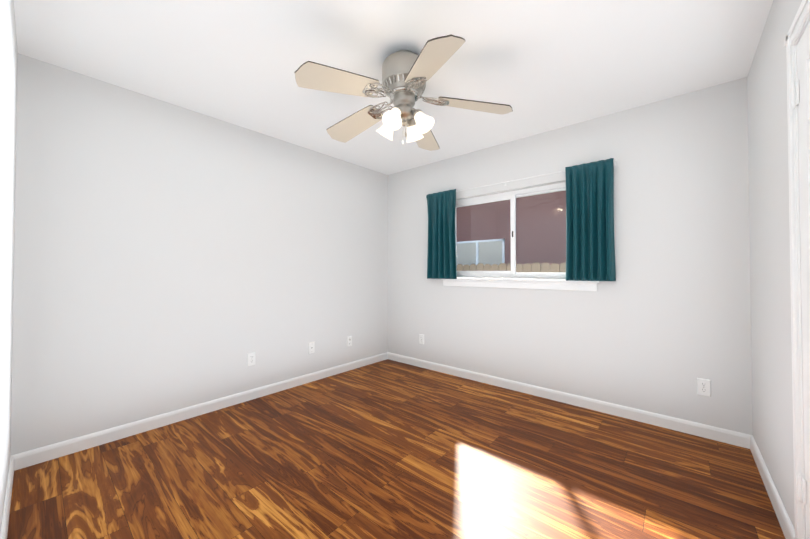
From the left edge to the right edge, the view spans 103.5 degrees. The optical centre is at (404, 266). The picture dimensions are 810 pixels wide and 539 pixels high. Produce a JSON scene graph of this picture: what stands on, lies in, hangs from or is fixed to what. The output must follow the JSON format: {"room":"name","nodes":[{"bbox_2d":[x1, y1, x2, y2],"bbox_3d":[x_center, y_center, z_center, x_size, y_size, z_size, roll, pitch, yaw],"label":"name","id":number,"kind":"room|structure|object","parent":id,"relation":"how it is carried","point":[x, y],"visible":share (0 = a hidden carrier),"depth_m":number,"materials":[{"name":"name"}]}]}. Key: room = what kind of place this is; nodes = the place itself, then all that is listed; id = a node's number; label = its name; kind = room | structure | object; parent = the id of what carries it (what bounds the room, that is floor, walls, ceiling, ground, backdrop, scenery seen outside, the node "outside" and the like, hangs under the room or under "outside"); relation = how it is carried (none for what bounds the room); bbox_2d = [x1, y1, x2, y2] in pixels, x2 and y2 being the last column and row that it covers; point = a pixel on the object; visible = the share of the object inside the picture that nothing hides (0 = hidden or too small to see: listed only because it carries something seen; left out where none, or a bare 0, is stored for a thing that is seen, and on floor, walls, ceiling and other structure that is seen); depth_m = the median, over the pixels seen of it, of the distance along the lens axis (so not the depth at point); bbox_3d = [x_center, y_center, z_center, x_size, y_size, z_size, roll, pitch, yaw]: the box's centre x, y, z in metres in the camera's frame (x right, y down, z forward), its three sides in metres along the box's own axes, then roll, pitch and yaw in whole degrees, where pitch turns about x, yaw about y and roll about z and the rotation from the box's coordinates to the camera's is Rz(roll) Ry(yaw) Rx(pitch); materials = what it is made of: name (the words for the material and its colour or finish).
{"room":"empty bedroom","nodes":[
{"label":"empty bedroom","id":0,"kind":"room"},
{"bbox_2d":[0,0,17,532],"bbox_3d":[-1.081,-0.057,0.735,3.290,2.440,0.140,-1,-1,41],"label":"wall","id":1,"kind":"structure","parent":0,"point":[8,78],"depth_m":1.37,"materials":[{"name":"white paint"}]},
{"bbox_2d":[0,453,19,538],"bbox_3d":[-1.031,1.120,0.776,3.290,0.088,0.014,-1,-1,41],"label":"baseboard","id":2,"kind":"structure","parent":1,"relation":"attached to","point":[18,461],"depth_m":1.55,"materials":[{"name":"white wood"}]},
{"bbox_2d":[11,53,387,454],"bbox_3d":[-1.308,-0.022,3.097,0.140,2.440,3.420,-1,-1,41],"label":"wall","id":3,"kind":"structure","parent":0,"point":[169,257],"depth_m":2.41,"materials":[{"name":"white paint"}]},
{"bbox_2d":[20,352,387,468],"bbox_3d":[-1.247,1.153,3.033,0.014,0.088,3.090,-1,-1,41],"label":"baseboard","id":4,"kind":"structure","parent":3,"relation":"attached to","point":[46,453],"depth_m":2.41,"materials":[{"name":"white wood"}]},
{"bbox_2d":[247,352,254,365],"bbox_3d":[-1.385,0.833,2.881,0.009,0.117,0.072,-1,-1,41],"label":"electrical outlet","id":5,"kind":"object","parent":3,"relation":"attached to","point":[250,359],"visible":1,"depth_m":2.87,"materials":[{"name":"white plastic"}]},
{"bbox_2d":[308,342,314,353],"bbox_3d":[-0.980,0.850,3.351,0.009,0.117,0.072,-1,-1,41],"label":"outlet","id":6,"kind":"object","parent":3,"relation":"attached to","point":[311,347],"visible":1,"depth_m":3.35,"materials":[{"name":"white plastic"}]},
{"bbox_2d":[347,336,351,346],"bbox_3d":[-0.645,0.872,3.732,0.018,0.117,0.072,-1,-1,41],"label":"electrical outlet","id":7,"kind":"object","parent":3,"relation":"attached to","point":[349,340],"visible":1,"depth_m":3.73,"materials":[{"name":"white plastic"}]},
{"bbox_2d":[14,0,772,174],"bbox_3d":[-0.010,-1.308,1.995,3.570,0.100,3.420,-1,-1,41],"label":"ceiling","id":8,"kind":"structure","parent":0,"point":[539,66],"depth_m":1.89,"materials":[{"name":"white paint"}]},
{"bbox_2d":[294,34,512,150],"bbox_3d":[-0.046,-1.002,1.937,1.213,0.514,1.234,-1,-1,41],"label":"ceiling fan","id":9,"kind":"object","parent":8,"relation":"hanging from","point":[407,75],"visible":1,"depth_m":1.82,"materials":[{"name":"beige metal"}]},
{"bbox_2d":[7,359,784,538],"bbox_3d":[-0.010,1.231,1.958,3.570,0.100,3.420,-1,-1,41],"label":"floor","id":10,"kind":"structure","parent":0,"point":[387,449],"depth_m":1.80,"materials":[{"name":"brown wood"}]},
{"bbox_2d":[388,77,752,434],"bbox_3d":[1.061,-0.020,3.218,3.290,2.440,0.140,-1,-1,41],"label":"wall","id":11,"kind":"structure","parent":0,"point":[661,324],"depth_m":2.51,"materials":[{"name":"white paint"}]},
{"bbox_2d":[419,334,423,343],"bbox_3d":[0.199,0.872,3.850,0.072,0.117,0.009,-1,-1,41],"label":"electrical outlet","id":12,"kind":"object","parent":11,"relation":"attached to","point":[421,338],"visible":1,"depth_m":3.85,"materials":[{"name":"white plastic"}]},
{"bbox_2d":[455,182,565,278],"bbox_3d":[1.096,-0.325,3.248,1.476,0.880,0.077,-1,-1,41],"label":"window","id":13,"kind":"structure","parent":11,"relation":"in","point":[511,196],"depth_m":3.22,"materials":[{"name":"white plastic"}]},
{"bbox_2d":[441,278,598,290],"bbox_3d":[1.037,0.162,3.172,1.560,0.096,0.109,-1,-1,41],"label":"window sill","id":14,"kind":"structure","parent":11,"relation":"attached to","point":[553,284],"depth_m":3.03,"materials":[{"name":"white wood"}]},
{"bbox_2d":[426,158,616,280],"bbox_3d":[0.969,-0.366,3.147,1.894,0.985,0.097,-1,-1,41],"label":"curtains","id":15,"kind":"object","parent":11,"relation":"attached to","point":[590,249],"visible":1,"depth_m":2.69,"materials":[{"name":"teal fabric"}]},
{"bbox_2d":[388,352,752,447],"bbox_3d":[1.011,1.155,3.143,3.290,0.088,0.014,-1,-1,41],"label":"baseboard","id":16,"kind":"structure","parent":11,"relation":"attached to","point":[685,426],"depth_m":2.64,"materials":[{"name":"white wood"}]},
{"bbox_2d":[697,378,710,396],"bbox_3d":[2.084,0.840,2.225,0.072,0.117,0.009,-1,-1,41],"label":"electrical outlet","id":17,"kind":"object","parent":11,"relation":"attached to","point":[703,387],"visible":1,"depth_m":2.22,"materials":[{"name":"white plastic"}]},
{"bbox_2d":[747,0,801,529],"bbox_3d":[1.289,-0.055,0.857,0.140,2.440,3.420,-1,-1,41],"label":"wall","id":18,"kind":"structure","parent":0,"point":[771,355],"depth_m":1.59,"materials":[{"name":"white paint"}]},
{"bbox_2d":[744,433,794,538],"bbox_3d":[1.905,1.133,1.671,0.014,0.088,1.035,-1,-1,41],"label":"baseboard","id":19,"kind":"structure","parent":18,"relation":"attached to","point":[788,530],"depth_m":1.59,"materials":[{"name":"white wood"}]},
{"bbox_2d":[784,0,809,538],"bbox_3d":[1.302,0.116,0.882,0.157,2.100,0.940,-1,-1,41],"label":"door frame","id":20,"kind":"structure","parent":18,"relation":"attached to","point":[801,20],"depth_m":1.24,"materials":[{"name":"white wood"}]},
{"bbox_2d":[791,21,809,538],"bbox_3d":[1.253,0.147,0.938,0.102,2.023,0.820,-1,-1,41],"label":"closet door","id":21,"kind":"structure","parent":18,"relation":"in","point":[800,92],"depth_m":1.18,"materials":[{"name":"white wood"}]},
{"label":"outside","id":22,"kind":"structure","parent":0,"visible":0},
{"bbox_3d":[2.127,1.832,5.415,20.000,0.100,4.620,-1,-1,41],"label":"ground","id":23,"kind":"structure","parent":22,"visible":0},
{"bbox_2d":[456,190,565,265],"bbox_3d":[3.424,-0.146,6.947,16.000,4.000,0.650,-1,-1,41],"label":"facade","id":24,"kind":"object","parent":23,"relation":"on","point":[478,213],"depth_m":7.73,"materials":[{"name":"red paint"}]},
{"bbox_2d":[457,262,565,271],"bbox_3d":[2.566,0.865,5.102,11.092,1.924,0.058,-1,-1,41],"label":"fence","id":25,"kind":"object","parent":23,"relation":"on","point":[553,267],"depth_m":5.57,"materials":[{"name":"brown wood"}]}
]}

